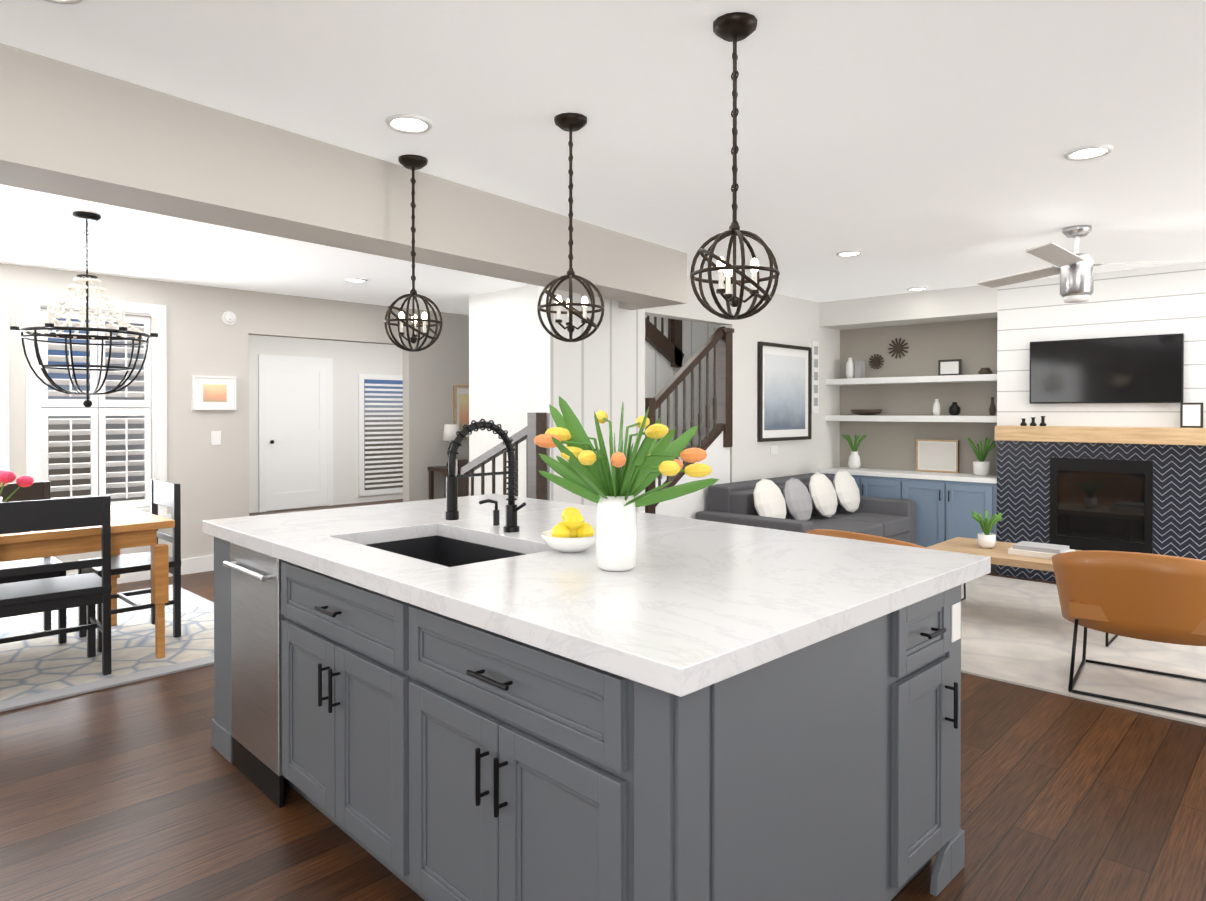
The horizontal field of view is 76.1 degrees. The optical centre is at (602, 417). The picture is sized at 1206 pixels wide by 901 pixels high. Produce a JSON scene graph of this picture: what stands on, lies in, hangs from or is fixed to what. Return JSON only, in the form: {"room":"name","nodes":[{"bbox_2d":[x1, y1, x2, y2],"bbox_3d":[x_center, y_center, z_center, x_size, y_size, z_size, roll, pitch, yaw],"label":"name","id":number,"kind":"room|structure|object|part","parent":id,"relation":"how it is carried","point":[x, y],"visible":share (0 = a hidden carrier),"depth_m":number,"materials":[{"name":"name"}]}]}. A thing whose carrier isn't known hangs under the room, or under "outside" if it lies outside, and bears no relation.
{"room":"open-plan kitchen","nodes":[
{"label":"open-plan kitchen","id":0,"kind":"room"},
{"bbox_2d":[104,321,147,500],"bbox_3d":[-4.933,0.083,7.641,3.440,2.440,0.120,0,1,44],"label":"window shutter","id":1,"kind":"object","parent":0,"point":[113,355],"depth_m":7.01,"materials":[{"name":"white wood"}]},
{"bbox_2d":[0,263,468,573],"bbox_3d":[-3.687,0.093,6.368,0.120,2.440,11.800,0,1,44],"label":"wall","id":2,"kind":"structure","parent":0,"point":[202,339],"depth_m":6.69,"materials":[{"name":"grey paint"}]},
{"bbox_2d":[0,290,9,470],"bbox_3d":[-4.677,-0.007,5.294,0.170,1.820,0.980,0,1,44],"label":"dining room window","id":3,"kind":"structure","parent":2,"relation":"in","point":[4,389],"depth_m":5.58,"materials":[{"name":"white"}]},
{"bbox_2d":[25,293,170,517],"bbox_3d":[-3.959,-0.014,6.046,0.170,1.820,0.980,0,1,44],"label":"dining room window","id":4,"kind":"structure","parent":2,"relation":"in","point":[153,420],"depth_m":6.06,"materials":[{"name":"white wood"}]},
{"bbox_2d":[66,555,213,583],"bbox_3d":[-3.828,1.250,6.133,0.015,0.130,11.250,0,1,44],"label":"baseboard","id":5,"kind":"structure","parent":2,"relation":"attached to","point":[197,564],"depth_m":6.47,"materials":[{"name":"white"}]},
{"bbox_2d":[192,375,236,409],"bbox_3d":[-3.337,-0.214,6.620,0.035,0.290,0.350,0,1,44],"label":"framed picture","id":6,"kind":"object","parent":2,"relation":"attached to","point":[213,392],"visible":0.98,"depth_m":6.61,"materials":[{"name":"white"}]},
{"bbox_2d":[211,431,220,444],"bbox_3d":[-3.337,0.171,6.643,0.008,0.120,0.080,0,1,44],"label":"switch plate","id":7,"kind":"object","parent":2,"relation":"attached to","point":[215,437],"visible":0.33,"depth_m":6.63,"materials":[{"name":"white plastic"}]},
{"bbox_2d":[221,311,236,324],"bbox_3d":[-3.249,-0.869,6.703,0.038,0.120,0.120,0,1,44],"label":"smoke detector","id":8,"kind":"object","parent":2,"relation":"attached to","point":[228,317],"visible":0.98,"depth_m":6.69,"materials":[{"name":"white plastic"}]},
{"bbox_2d":[453,385,468,438],"bbox_3d":[-1.507,-0.065,8.538,0.035,0.600,0.350,0,1,44],"label":"art","id":9,"kind":"object","parent":2,"relation":"attached to","point":[461,405],"visible":0.42,"depth_m":8.48,"materials":[{"name":"white"}]},
{"bbox_2d":[249,335,402,512],"bbox_3d":[-4.205,0.054,11.024,0.120,2.440,6.020,0,1,44],"label":"wall","id":10,"kind":"structure","parent":0,"point":[352,361],"depth_m":11.31,"materials":[{"name":"white paint"}]},
{"bbox_2d":[258,354,332,511],"bbox_3d":[-4.274,0.206,10.801,0.088,2.140,1.060,0,1,44],"label":"front door","id":11,"kind":"structure","parent":10,"relation":"in","point":[295,412],"depth_m":10.80,"materials":[{"name":"white wood"}]},
{"bbox_2d":[358,374,402,495],"bbox_3d":[-3.354,0.253,11.804,0.035,1.830,0.840,0,1,44],"label":"window","id":12,"kind":"structure","parent":10,"relation":"in","point":[380,434],"depth_m":11.75,"materials":[{"name":"white paint"}]},
{"bbox_2d":[469,295,472,495],"bbox_3d":[-0.141,0.078,8.243,0.100,2.440,3.090,0,1,44],"label":"wall","id":13,"kind":"structure","parent":0,"point":[470,297],"depth_m":7.14,"materials":[{"name":"white paint"}]},
{"bbox_2d":[473,285,537,496],"bbox_3d":[-0.786,0.090,6.793,0.930,2.440,0.100,0,1,44],"label":"wall","id":14,"kind":"structure","parent":0,"point":[503,366],"depth_m":6.81,"materials":[{"name":"white paint"}]},
{"bbox_2d":[0,499,1205,900],"bbox_3d":[-1.430,1.357,4.224,13.500,0.050,12.000,0,1,44],"label":"floor","id":15,"kind":"structure","parent":0,"point":[140,791],"depth_m":2.65,"materials":[{"name":"brown wood"}]},
{"bbox_2d":[0,585,213,711],"bbox_3d":[-3.905,1.329,3.877,2.200,0.012,3.880,0,1,44],"label":"dining rug","id":16,"kind":"object","parent":15,"relation":"on","point":[40,670],"visible":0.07,"depth_m":4.31,"materials":[{"name":"grey carpet"}]},
{"bbox_2d":[0,481,66,643],"bbox_3d":[-3.452,0.856,4.492,0.430,0.920,0.460,0,1,44],"label":"dining chair","id":17,"kind":"object","parent":16,"relation":"on","point":[38,491],"visible":0.29,"depth_m":4.62,"materials":[{"name":"black"}]},
{"bbox_2d":[0,495,111,674],"bbox_3d":[-2.860,0.861,3.954,0.500,0.920,0.430,0,1,-43],"label":"dining chair","id":18,"kind":"object","parent":16,"relation":"on","point":[90,591],"visible":1,"depth_m":3.87,"materials":[{"name":"black wood"}]},
{"bbox_2d":[0,505,174,657],"bbox_3d":[-3.400,0.944,3.910,1.040,0.755,1.930,0,1,44],"label":"dining table","id":19,"kind":"object","parent":16,"relation":"on","point":[131,527],"visible":0.79,"depth_m":4.14,"materials":[{"name":"brown wood"}]},
{"bbox_2d":[0,470,33,501],"bbox_3d":[-3.277,0.421,4.113,0.311,0.282,0.365,0,1,44],"label":"flowers","id":20,"kind":"object","parent":19,"relation":"on","point":[7,477],"visible":0.98,"depth_m":4.12,"materials":[{"name":"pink plant"}]},
{"bbox_2d":[78,479,180,651],"bbox_3d":[-2.847,0.855,4.633,0.460,0.920,0.430,0,1,44],"label":"dining chair","id":21,"kind":"object","parent":16,"relation":"on","point":[165,493],"visible":0.5,"depth_m":4.62,"materials":[{"name":"black"}]},
{"bbox_2d":[428,466,447,499],"bbox_3d":[-1.476,0.907,8.329,0.340,0.780,0.760,0,1,44],"label":"console table","id":22,"kind":"object","parent":15,"relation":"on","point":[431,470],"visible":0.19,"depth_m":8.15,"materials":[{"name":"brown wood"}]},
{"bbox_2d":[442,424,459,466],"bbox_3d":[-1.492,0.292,8.307,0.200,0.449,0.528,0,1,44],"label":"light","id":23,"kind":"object","parent":22,"relation":"on","point":[449,432],"visible":0.27,"depth_m":8.11,"materials":[{"name":"white fabric"}]},
{"bbox_2d":[456,413,546,499],"bbox_3d":[-0.736,0.643,5.297,0.935,1.360,0.090,0,1,44],"label":"guard railing","id":24,"kind":"object","parent":15,"relation":"on","point":[536,484],"visible":0.44,"depth_m":5.06,"materials":[{"name":"brown wood"}]},
{"bbox_2d":[202,531,983,900],"bbox_3d":[-0.263,0.910,2.703,1.382,0.870,2.520,0,1,-44],"label":"kitchen island","id":25,"kind":"object","parent":15,"relation":"on","point":[452,695],"depth_m":1.87,"materials":[{"name":"wood"}]},
{"bbox_2d":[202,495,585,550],"bbox_3d":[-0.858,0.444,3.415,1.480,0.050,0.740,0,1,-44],"label":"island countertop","id":26,"kind":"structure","parent":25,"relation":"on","point":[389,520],"depth_m":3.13,"materials":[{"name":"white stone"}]},
{"bbox_2d":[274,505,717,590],"bbox_3d":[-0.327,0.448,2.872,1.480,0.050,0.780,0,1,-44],"label":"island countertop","id":27,"kind":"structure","parent":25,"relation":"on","point":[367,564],"depth_m":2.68,"materials":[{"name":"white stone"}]},
{"bbox_2d":[479,499,499,525],"bbox_3d":[-0.443,0.368,3.005,0.025,0.107,0.094,0,1,44],"label":"soap dispenser","id":28,"kind":"object","parent":27,"relation":"on","point":[496,516],"visible":1,"depth_m":3.02,"materials":[{"name":"black metal"}]},
{"bbox_2d":[386,523,990,690],"bbox_3d":[0.305,0.454,2.224,1.480,0.050,1.030,0,1,-44],"label":"island countertop","id":29,"kind":"structure","parent":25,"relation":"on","point":[702,602],"depth_m":1.91,"materials":[{"name":"white stone"}]},
{"bbox_2d":[540,507,595,552],"bbox_3d":[-0.103,0.355,2.478,0.200,0.140,0.197,0,1,44],"label":"bowl","id":30,"kind":"object","parent":29,"relation":"on","point":[572,532],"visible":0.98,"depth_m":2.42,"materials":[{"name":"white ceramic"}]},
{"bbox_2d":[534,396,718,571],"bbox_3d":[0.065,0.182,2.232,0.608,0.490,0.567,0,1,44],"label":"vase","id":31,"kind":"object","parent":29,"relation":"on","point":[584,471],"visible":1,"depth_m":2.15,"materials":[{"name":"white ceramic"}]},
{"bbox_2d":[645,326,733,518],"bbox_3d":[0.149,0.275,6.215,1.012,2.079,1.725,0,1,44],"label":"staircase","id":32,"kind":"structure","parent":15,"relation":"on","point":[716,443],"depth_m":6.28,"materials":[{"name":"white paint"}]},
{"bbox_2d":[645,316,683,367],"bbox_3d":[0.411,-0.818,7.177,0.050,0.663,1.070,0,1,44],"label":"stair railing","id":33,"kind":"object","parent":32,"relation":"on","point":[669,348],"visible":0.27,"depth_m":7.39,"materials":[{"name":"brown wood"}]},
{"bbox_2d":[820,471,907,498],"bbox_3d":[2.600,0.924,7.456,0.874,0.760,0.426,0,1,44],"label":"base cabinet","id":34,"kind":"object","parent":15,"relation":"on","point":[885,486],"depth_m":7.17,"materials":[{"name":"blue wood"}]},
{"bbox_2d":[908,475,996,571],"bbox_3d":[3.141,0.929,6.939,0.874,0.760,0.426,0,1,44],"label":"base cabinet","id":35,"kind":"object","parent":15,"relation":"on","point":[947,504],"depth_m":6.75,"materials":[{"name":"blue wood"}]},
{"bbox_2d":[820,467,996,482],"bbox_3d":[2.871,0.527,7.194,1.622,0.040,0.426,0,1,44],"label":"countertop","id":36,"kind":"structure","parent":35,"relation":"on","point":[861,471],"depth_m":7.04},
{"bbox_2d":[842,434,866,468],"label":"potted plant","id":37,"kind":"object","parent":36,"relation":"on","point":[854,462],"depth_m":7.55,"materials":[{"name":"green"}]},
{"bbox_2d":[916,439,958,472],"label":"picture frame","id":38,"kind":"object","parent":36,"relation":"on","point":[937,455],"depth_m":7.17,"materials":[{"name":"white"}]},
{"bbox_2d":[967,437,995,475],"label":"potted plant","id":39,"kind":"object","parent":36,"relation":"on","point":[981,467],"depth_m":6.75,"materials":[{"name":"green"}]},
{"bbox_2d":[961,575,1205,726],"bbox_3d":[2.923,1.321,4.837,4.450,0.012,2.600,0,1,44],"label":"living room rug","id":40,"kind":"object","parent":15,"relation":"on","point":[1017,632],"visible":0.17,"depth_m":4.30,"materials":[{"name":"grey carpet"}]},
{"bbox_2d":[696,473,915,543],"bbox_3d":[1.778,0.919,6.502,0.970,0.760,2.030,0,1,44],"label":"sofa","id":41,"kind":"object","parent":40,"relation":"on","point":[733,503],"visible":0.27,"depth_m":6.34,"materials":[{"name":"grey fabric"}]},
{"bbox_2d":[753,478,793,518],"bbox_3d":[1.308,0.669,6.029,0.170,0.380,0.399,0,1,41],"label":"sofa pillow","id":42,"kind":"object","parent":41,"relation":"on","point":[769,501],"depth_m":5.99,"materials":[{"name":"white fabric"}]},
{"bbox_2d":[794,476,818,520],"bbox_3d":[1.605,0.676,6.340,0.162,0.361,0.379,0,1,41],"label":"sofa pillow","id":43,"kind":"object","parent":41,"relation":"on","point":[797,500],"depth_m":6.33,"materials":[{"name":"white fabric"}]},
{"bbox_2d":[812,471,843,516],"bbox_3d":[1.902,0.663,6.651,0.170,0.380,0.399,0,1,41],"label":"sofa pillow","id":44,"kind":"object","parent":41,"relation":"on","point":[829,495],"depth_m":6.63,"materials":[{"name":"white fabric"}]},
{"bbox_2d":[839,470,859,511],"bbox_3d":[2.205,0.661,6.969,0.170,0.380,0.399,0,1,41],"label":"sofa pillow","id":45,"kind":"object","parent":41,"relation":"on","point":[851,490],"depth_m":6.90,"materials":[{"name":"white fabric"}]},
{"bbox_2d":[806,529,928,548],"bbox_3d":[1.542,0.965,4.366,0.610,0.699,0.850,0,1,-40],"label":"leather chair","id":46,"kind":"object","parent":40,"relation":"on","point":[849,535],"visible":0.08,"depth_m":4.12,"materials":[{"name":"brown"}]},
{"bbox_2d":[927,537,1118,646],"bbox_3d":[2.743,1.087,4.973,1.100,0.439,0.650,0,1,44],"label":"coffee table","id":47,"kind":"object","parent":40,"relation":"on","point":[998,554],"visible":0.35,"depth_m":4.97,"materials":[{"name":"brown wood"}]},
{"bbox_2d":[971,511,1075,558],"bbox_3d":[2.678,0.747,4.973,0.598,0.237,0.264,0,1,44],"label":"decor","id":48,"kind":"object","parent":47,"relation":"on","point":[986,538],"visible":1,"depth_m":4.91,"materials":[{"name":"white"}]},
{"bbox_2d":[1051,550,1205,717],"bbox_3d":[2.674,0.970,3.755,0.850,0.699,0.610,0,1,38],"label":"leather chair","id":49,"kind":"object","parent":40,"relation":"on","point":[1151,597],"visible":1,"depth_m":3.58,"materials":[{"name":"brown leather"}]},
{"bbox_2d":[0,0,1205,314],"bbox_3d":[-1.430,-1.133,4.203,13.500,0.050,12.000,0,1,44],"label":"ceiling","id":50,"kind":"structure","parent":0,"point":[902,146],"depth_m":2.84,"materials":[{"name":"white paint"}]},
{"bbox_2d":[44,0,82,3],"bbox_3d":[-1.391,-1.088,1.986,0.071,0.023,0.068,0,1,44],"label":"recessed light","id":51,"kind":"object","parent":50,"relation":"in","point":[52,1],"depth_m":2.00,"materials":[{"name":"white"}]},
{"bbox_2d":[10,211,157,407],"bbox_3d":[-2.809,-0.582,4.197,0.640,1.052,0.654,0,1,44],"label":"dining chandelier","id":52,"kind":"object","parent":50,"relation":"hanging from","point":[50,322],"visible":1,"depth_m":4.16,"materials":[{"name":"black metal"}]},
{"bbox_2d":[0,43,686,309],"bbox_3d":[-2.087,-0.922,2.219,1.310,0.340,8.020,0,1,44],"label":"beam","id":53,"kind":"structure","parent":50,"relation":"attached to","point":[70,130],"depth_m":2.93,"materials":[{"name":"grey paint"}]},
{"bbox_2d":[345,278,366,282],"bbox_3d":[-1.996,-1.123,6.230,0.228,0.023,0.196,0,1,44],"label":"recessed light","id":54,"kind":"object","parent":50,"relation":"in","point":[354,280],"depth_m":6.28,"materials":[{"name":"white"}]},
{"bbox_2d":[385,114,432,133],"bbox_3d":[-0.715,-1.095,2.839,0.191,0.023,0.181,0,1,44],"label":"recessed light","id":55,"kind":"object","parent":50,"relation":"in","point":[408,124],"depth_m":2.85,"materials":[{"name":"white"}]},
{"bbox_2d":[384,154,442,351],"bbox_3d":[-0.808,-0.691,3.281,0.247,0.818,0.247,0,1,44],"label":"pendant light","id":56,"kind":"object","parent":50,"relation":"hanging from","point":[413,163],"visible":1,"depth_m":3.27,"materials":[{"name":"brown metal"}]},
{"bbox_2d":[537,112,603,341],"bbox_3d":[-0.118,-0.688,2.830,0.247,0.818,0.247,0,1,44],"label":"pendant light","id":57,"kind":"object","parent":50,"relation":"hanging from","point":[569,122],"visible":1,"depth_m":2.81,"materials":[{"name":"brown metal"}]},
{"bbox_2d":[690,12,779,319],"bbox_3d":[0.365,-0.682,2.134,0.247,0.818,0.247,0,1,44],"label":"pendant light","id":58,"kind":"object","parent":50,"relation":"hanging from","point":[734,27],"visible":1,"depth_m":2.12,"materials":[{"name":"brown metal"}]},
{"bbox_2d":[836,250,861,256],"bbox_3d":[1.656,-1.114,5.180,0.188,0.023,0.216,0,1,44],"label":"recessed light","id":59,"kind":"object","parent":50,"relation":"in","point":[851,253],"depth_m":5.20,"materials":[{"name":"white"}]},
{"bbox_2d":[907,287,927,290],"bbox_3d":[2.726,-1.127,6.668,0.183,0.023,0.230,0,1,44],"label":"recessed light","id":60,"kind":"object","parent":50,"relation":"in","point":[913,288],"depth_m":6.70,"materials":[{"name":"white"}]},
{"bbox_2d":[1064,144,1112,160],"bbox_3d":[1.990,-1.097,3.154,0.170,0.023,0.207,0,1,44],"label":"recessed light","id":61,"kind":"object","parent":50,"relation":"in","point":[1089,152],"depth_m":3.17,"materials":[{"name":"white"}]},
{"bbox_2d":[977,225,1205,302],"bbox_3d":[2.674,-0.895,4.395,1.329,0.430,1.166,0,1,44],"label":"ceiling fan","id":62,"kind":"object","parent":50,"relation":"hanging from","point":[1075,270],"visible":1,"depth_m":4.45,"materials":[{"name":"silver metal"}]},
{"bbox_2d":[645,315,720,445],"bbox_3d":[0.619,0.084,7.518,0.100,2.440,3.090,0,1,44],"label":"wall","id":63,"kind":"structure","parent":0,"point":[660,372],"depth_m":7.65,"materials":[{"name":"beige paint"}]},
{"bbox_2d":[537,275,839,512],"bbox_3d":[1.018,0.093,6.487,0.160,2.440,4.030,0,1,44],"label":"wall","id":64,"kind":"structure","parent":0,"point":[602,368],"depth_m":6.60,"materials":[{"name":"white paint"}]},
{"bbox_2d":[770,445,777,453],"bbox_3d":[1.550,0.288,6.983,0.008,0.080,0.120,0,1,44],"label":"light switch","id":65,"kind":"object","parent":64,"relation":"attached to","point":[773,449],"visible":1,"depth_m":6.98,"materials":[{"name":"white plastic"}]},
{"bbox_3d":[1.679,-0.233,7.091,0.040,0.880,0.900,0,1,44],"label":"seascape art frame","id":66,"kind":"part","parent":64,"relation":"part of","materials":[{"name":"black wood"}]},
{"bbox_2d":[811,341,818,412],"bbox_3d":[2.067,-0.396,7.508,0.023,0.700,0.120,0,1,44],"label":"vertical sign","id":67,"kind":"object","parent":64,"relation":"attached to","point":[815,375],"visible":0.94,"depth_m":7.49,"materials":[{"name":"white paint"}]},
{"bbox_2d":[819,261,1205,581],"bbox_3d":[3.402,0.091,6.675,3.110,2.440,0.465,0,1,44],"label":"wall","id":68,"kind":"structure","parent":0,"point":[1145,498],"depth_m":6.24,"materials":[{"name":"wood"}]},
{"bbox_2d":[869,338,908,368],"bbox_3d":[2.794,-0.629,7.542,0.395,0.294,0.017,0,1,44],"label":"sunburst","id":69,"kind":"object","parent":68,"relation":"attached to","point":[897,348],"visible":1,"depth_m":7.50,"materials":[{"name":"brown metal"}]},
{"bbox_2d":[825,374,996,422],"bbox_3d":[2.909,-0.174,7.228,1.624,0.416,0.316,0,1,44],"label":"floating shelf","id":70,"kind":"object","parent":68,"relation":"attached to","point":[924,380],"depth_m":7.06,"materials":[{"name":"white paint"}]},
{"bbox_2d":[846,358,992,378],"bbox_3d":[2.922,-0.490,7.222,1.365,0.210,0.130,0,1,44],"label":"decor","id":71,"kind":"object","parent":70,"relation":"on","point":[945,367],"visible":0.85,"depth_m":7.08,"materials":[{"name":"white ceramic"}]},
{"bbox_3d":[2.953,-0.104,7.189,1.330,0.160,0.300,0,1,44],"label":"decor shelf","id":72,"kind":"part","parent":70,"relation":"part of","materials":[{"name":"white wood"}]},
{"bbox_2d":[994,425,1205,445],"bbox_3d":[3.779,0.128,5.875,1.420,0.120,0.198,0,1,44],"label":"mantel shelf","id":73,"kind":"object","parent":68,"relation":"attached to","point":[1152,435],"visible":1,"depth_m":5.76,"materials":[{"name":"brown wood"}]},
{"bbox_2d":[1020,416,1046,425],"bbox_3d":[3.461,0.025,6.183,0.188,0.074,0.055,0,1,44],"label":"mantel decor","id":74,"kind":"object","parent":73,"relation":"on","point":[1023,423],"depth_m":6.17,"materials":[{"name":"black metal"}]},
{"bbox_2d":[1180,403,1202,427],"bbox_3d":[4.192,-0.017,5.485,0.126,0.172,0.055,0,1,44],"label":"mantel decor","id":75,"kind":"object","parent":73,"relation":"on","point":[1191,415],"depth_m":5.49,"materials":[{"name":"white paper"}]},
{"bbox_2d":[1029,333,1183,403],"bbox_3d":[3.832,-0.363,5.912,1.000,0.500,0.046,0,1,44],"label":"screen","id":76,"kind":"object","parent":68,"relation":"attached to","point":[1140,369],"visible":0.94,"depth_m":5.86,"materials":[{"name":"black glass"}]},
{"label":"outside","id":77,"kind":"structure","parent":0,"visible":0},
{"bbox_2d":[41,318,103,497],"bbox_3d":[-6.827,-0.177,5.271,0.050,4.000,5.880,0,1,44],"label":"window shutter","id":78,"kind":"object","parent":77,"point":[67,449],"depth_m":7.17,"materials":[{"name":"white wood"}]}
]}

